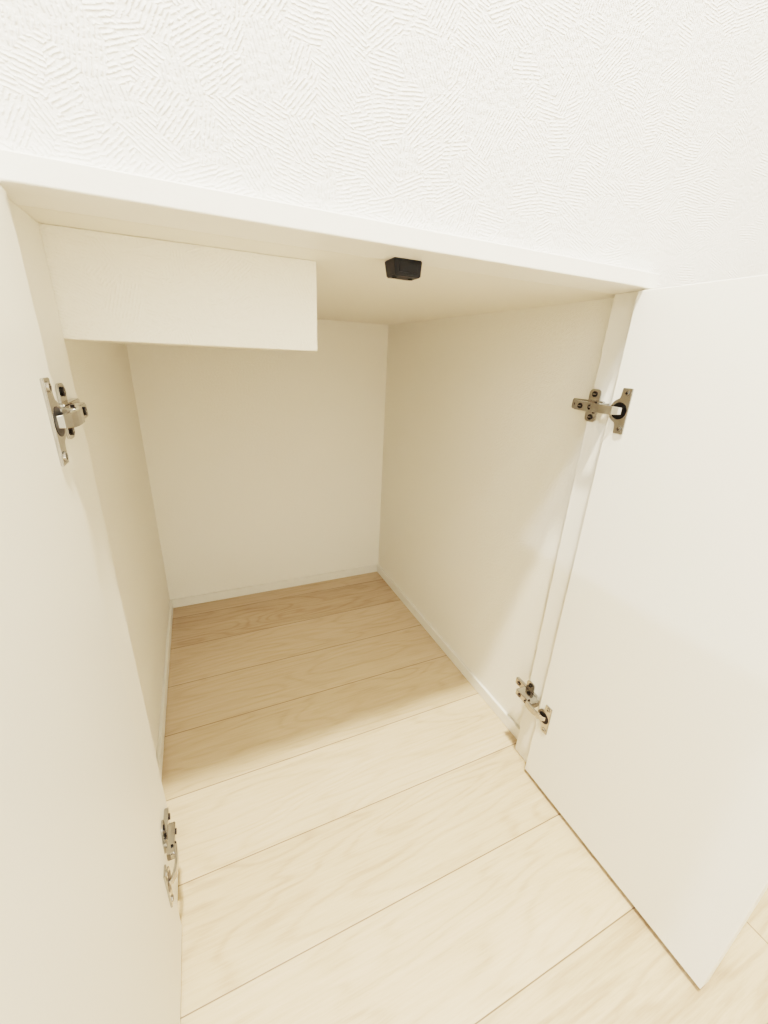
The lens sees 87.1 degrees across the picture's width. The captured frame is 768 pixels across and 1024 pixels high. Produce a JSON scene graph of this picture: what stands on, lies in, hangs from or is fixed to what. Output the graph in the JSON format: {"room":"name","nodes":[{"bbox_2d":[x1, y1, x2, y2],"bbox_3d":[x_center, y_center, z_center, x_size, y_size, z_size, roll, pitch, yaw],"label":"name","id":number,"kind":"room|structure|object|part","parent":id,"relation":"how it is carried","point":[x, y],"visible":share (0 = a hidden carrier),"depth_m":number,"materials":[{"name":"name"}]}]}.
{"room":"storage closet","nodes":[
{"label":"storage closet","id":0,"kind":"room"},
{"bbox_2d":[64,340,169,756],"bbox_3d":[-0.549,0.045,0.781,0.100,0.882,0.826,-7,23,-23],"label":"wall","id":1,"kind":"structure","parent":0,"point":[101,372],"depth_m":0.80,"materials":[{"name":"white paint"}]},
{"bbox_2d":[8,198,177,905],"bbox_3d":[-0.318,0.179,0.458,0.040,0.882,0.100,-7,23,-23],"label":"trim","id":2,"kind":"structure","parent":1,"relation":"attached to","point":[27,229],"depth_m":0.41,"materials":[{"name":"white wood"}]},
{"bbox_2d":[156,600,172,780],"bbox_3d":[-0.528,0.428,0.975,0.007,0.030,0.776,-7,23,-23],"label":"baseboard","id":3,"kind":"structure","parent":1,"relation":"attached to","point":[160,747],"depth_m":0.95,"materials":[{"name":"white wood"}]},
{"bbox_2d":[38,223,316,350],"bbox_3d":[-0.365,-0.353,0.738,0.288,0.093,0.775,-7,23,-23],"label":"wall","id":4,"kind":"structure","parent":0,"point":[108,287],"depth_m":0.41,"materials":[{"name":"white paint"}]},
{"bbox_2d":[126,319,387,599],"bbox_3d":[-0.358,-0.159,1.336,0.928,0.882,0.100,-7,23,-23],"label":"wall","id":5,"kind":"structure","parent":0,"point":[264,466],"depth_m":1.27,"materials":[{"name":"white paint"}]},
{"bbox_2d":[172,564,376,607],"bbox_3d":[-0.354,0.258,1.443,0.714,0.030,0.007,-7,23,-23],"label":"baseboard","id":6,"kind":"structure","parent":5,"relation":"attached to","point":[191,600],"depth_m":1.42,"materials":[{"name":"white wood"}]},
{"bbox_2d":[17,205,614,324],"bbox_3d":[-0.172,-0.436,0.825,0.928,0.018,0.926,-7,23,-23],"label":"ceiling","id":7,"kind":"structure","parent":0,"point":[350,288],"depth_m":0.57,"materials":[{"name":"white paint"}]},
{"bbox_2d":[385,257,421,280],"bbox_3d":[0.021,-0.259,0.433,0.033,0.017,0.027,-7,23,-23],"label":"door catch","id":8,"kind":"object","parent":7,"relation":"attached to","point":[396,268],"depth_m":0.42,"materials":[{"name":"black plastic"}]},
{"bbox_2d":[0,0,767,295],"bbox_3d":[-0.669,-0.484,0.024,5.600,2.400,0.098,-7,23,-23],"label":"wall","id":9,"kind":"structure","parent":0,"point":[633,134],"depth_m":0.36,"materials":[{"name":"white paint"}]},
{"bbox_2d":[0,186,181,1023],"bbox_3d":[-0.209,0.251,0.273,0.018,0.869,0.352,-7,23,-23],"label":"door","id":10,"kind":"structure","parent":9,"relation":"attached to","point":[91,933],"depth_m":0.26,"materials":[{"name":"white laminate"}]},
{"bbox_2d":[39,377,87,466],"bbox_3d":[-0.269,-0.084,0.347,0.019,0.065,0.109,-8,24,-27],"label":"concealed hinge","id":11,"kind":"object","parent":10,"relation":"attached to","point":[64,415],"visible":1,"depth_m":0.32,"materials":[{"name":"silver metal"}]},
{"bbox_3d":[-0.285,-0.092,0.367,0.006,0.016,0.056,-7,23,-23],"label":"mount plate","id":12,"kind":"part","parent":11,"relation":"part of","materials":[{"name":"silver metal"}]},
{"bbox_3d":[-0.271,-0.087,0.354,0.009,0.013,0.044,-7,23,-23],"label":"arm","id":13,"kind":"part","parent":11,"relation":"part of","materials":[{"name":"silver metal"}]},
{"bbox_2d":[161,808,178,907],"bbox_3d":[-0.294,0.461,0.555,0.019,0.065,0.109,-8,24,-27],"label":"concealed hinge","id":14,"kind":"object","parent":10,"relation":"attached to","point":[168,830],"visible":0.98,"depth_m":0.55,"materials":[{"name":"silver metal"}]},
{"bbox_3d":[-0.310,0.452,0.575,0.006,0.016,0.056,-7,23,-23],"label":"mount plate","id":15,"kind":"part","parent":14,"relation":"part of","materials":[{"name":"silver metal"}]},
{"bbox_3d":[-0.296,0.458,0.563,0.009,0.013,0.044,-7,23,-23],"label":"arm","id":16,"kind":"part","parent":14,"relation":"part of","materials":[{"name":"silver metal"}]},
{"bbox_2d":[0,148,658,293],"bbox_3d":[0.017,-0.266,0.403,0.704,0.018,0.059,-7,23,-23],"label":"trim","id":17,"kind":"structure","parent":9,"relation":"attached to","point":[30,180],"depth_m":0.34,"materials":[{"name":"white wood"}]},
{"bbox_2d":[525,274,767,988],"bbox_3d":[0.384,0.178,0.535,0.018,0.869,0.337,-7,23,-23],"label":"door","id":18,"kind":"structure","parent":9,"relation":"attached to","point":[653,751],"depth_m":0.52,"materials":[{"name":"white laminate"}]},
{"bbox_2d":[162,572,767,1023],"bbox_3d":[-0.555,0.801,0.111,5.600,0.050,2.676,-7,23,-23],"label":"floor","id":19,"kind":"structure","parent":0,"point":[361,838],"depth_m":0.69,"materials":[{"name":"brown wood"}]},
{"bbox_2d":[378,298,613,726],"bbox_3d":[0.208,-0.044,1.106,0.100,0.882,0.826,-7,23,-23],"label":"wall","id":20,"kind":"structure","parent":0,"point":[483,434],"depth_m":0.92,"materials":[{"name":"white paint"}]},
{"bbox_2d":[377,564,519,738],"bbox_3d":[0.141,0.359,1.237,0.007,0.030,0.826,-7,23,-23],"label":"baseboard","id":21,"kind":"structure","parent":20,"relation":"attached to","point":[478,686],"depth_m":1.10,"materials":[{"name":"white wood"}]},
{"bbox_2d":[515,677,552,734],"bbox_3d":[0.289,0.371,0.796,0.032,0.061,0.109,-7,23,-23],"label":"concealed hinge","id":22,"kind":"object","parent":20,"relation":"attached to","point":[526,693],"visible":1,"depth_m":0.79,"materials":[{"name":"silver metal"}]},
{"bbox_3d":[0.290,0.361,0.824,0.006,0.016,0.056,-7,23,-23],"label":"mount plate","id":23,"kind":"part","parent":22,"relation":"part of","materials":[{"name":"silver metal"}]},
{"bbox_3d":[0.285,0.369,0.803,0.022,0.013,0.044,-7,23,-23],"label":"arm","id":24,"kind":"part","parent":22,"relation":"part of","materials":[{"name":"silver metal"}]},
{"bbox_2d":[515,292,637,761],"bbox_3d":[0.334,0.112,0.712,0.040,0.882,0.050,-7,23,-23],"label":"trim","id":25,"kind":"structure","parent":20,"relation":"attached to","point":[623,305],"depth_m":0.66,"materials":[{"name":"white wood"}]},
{"bbox_2d":[571,388,633,434],"bbox_3d":[0.313,-0.154,0.595,0.032,0.061,0.109,-7,23,-23],"label":"concealed hinge","id":26,"kind":"object","parent":20,"relation":"attached to","point":[618,410],"visible":1,"depth_m":0.57,"materials":[{"name":"silver metal"}]},
{"bbox_3d":[0.314,-0.165,0.623,0.006,0.016,0.056,-7,23,-23],"label":"mount plate","id":27,"kind":"part","parent":26,"relation":"part of","materials":[{"name":"silver metal"}]},
{"bbox_3d":[0.309,-0.157,0.602,0.022,0.013,0.044,-7,23,-23],"label":"arm","id":28,"kind":"part","parent":26,"relation":"part of","materials":[{"name":"silver metal"}]}
]}

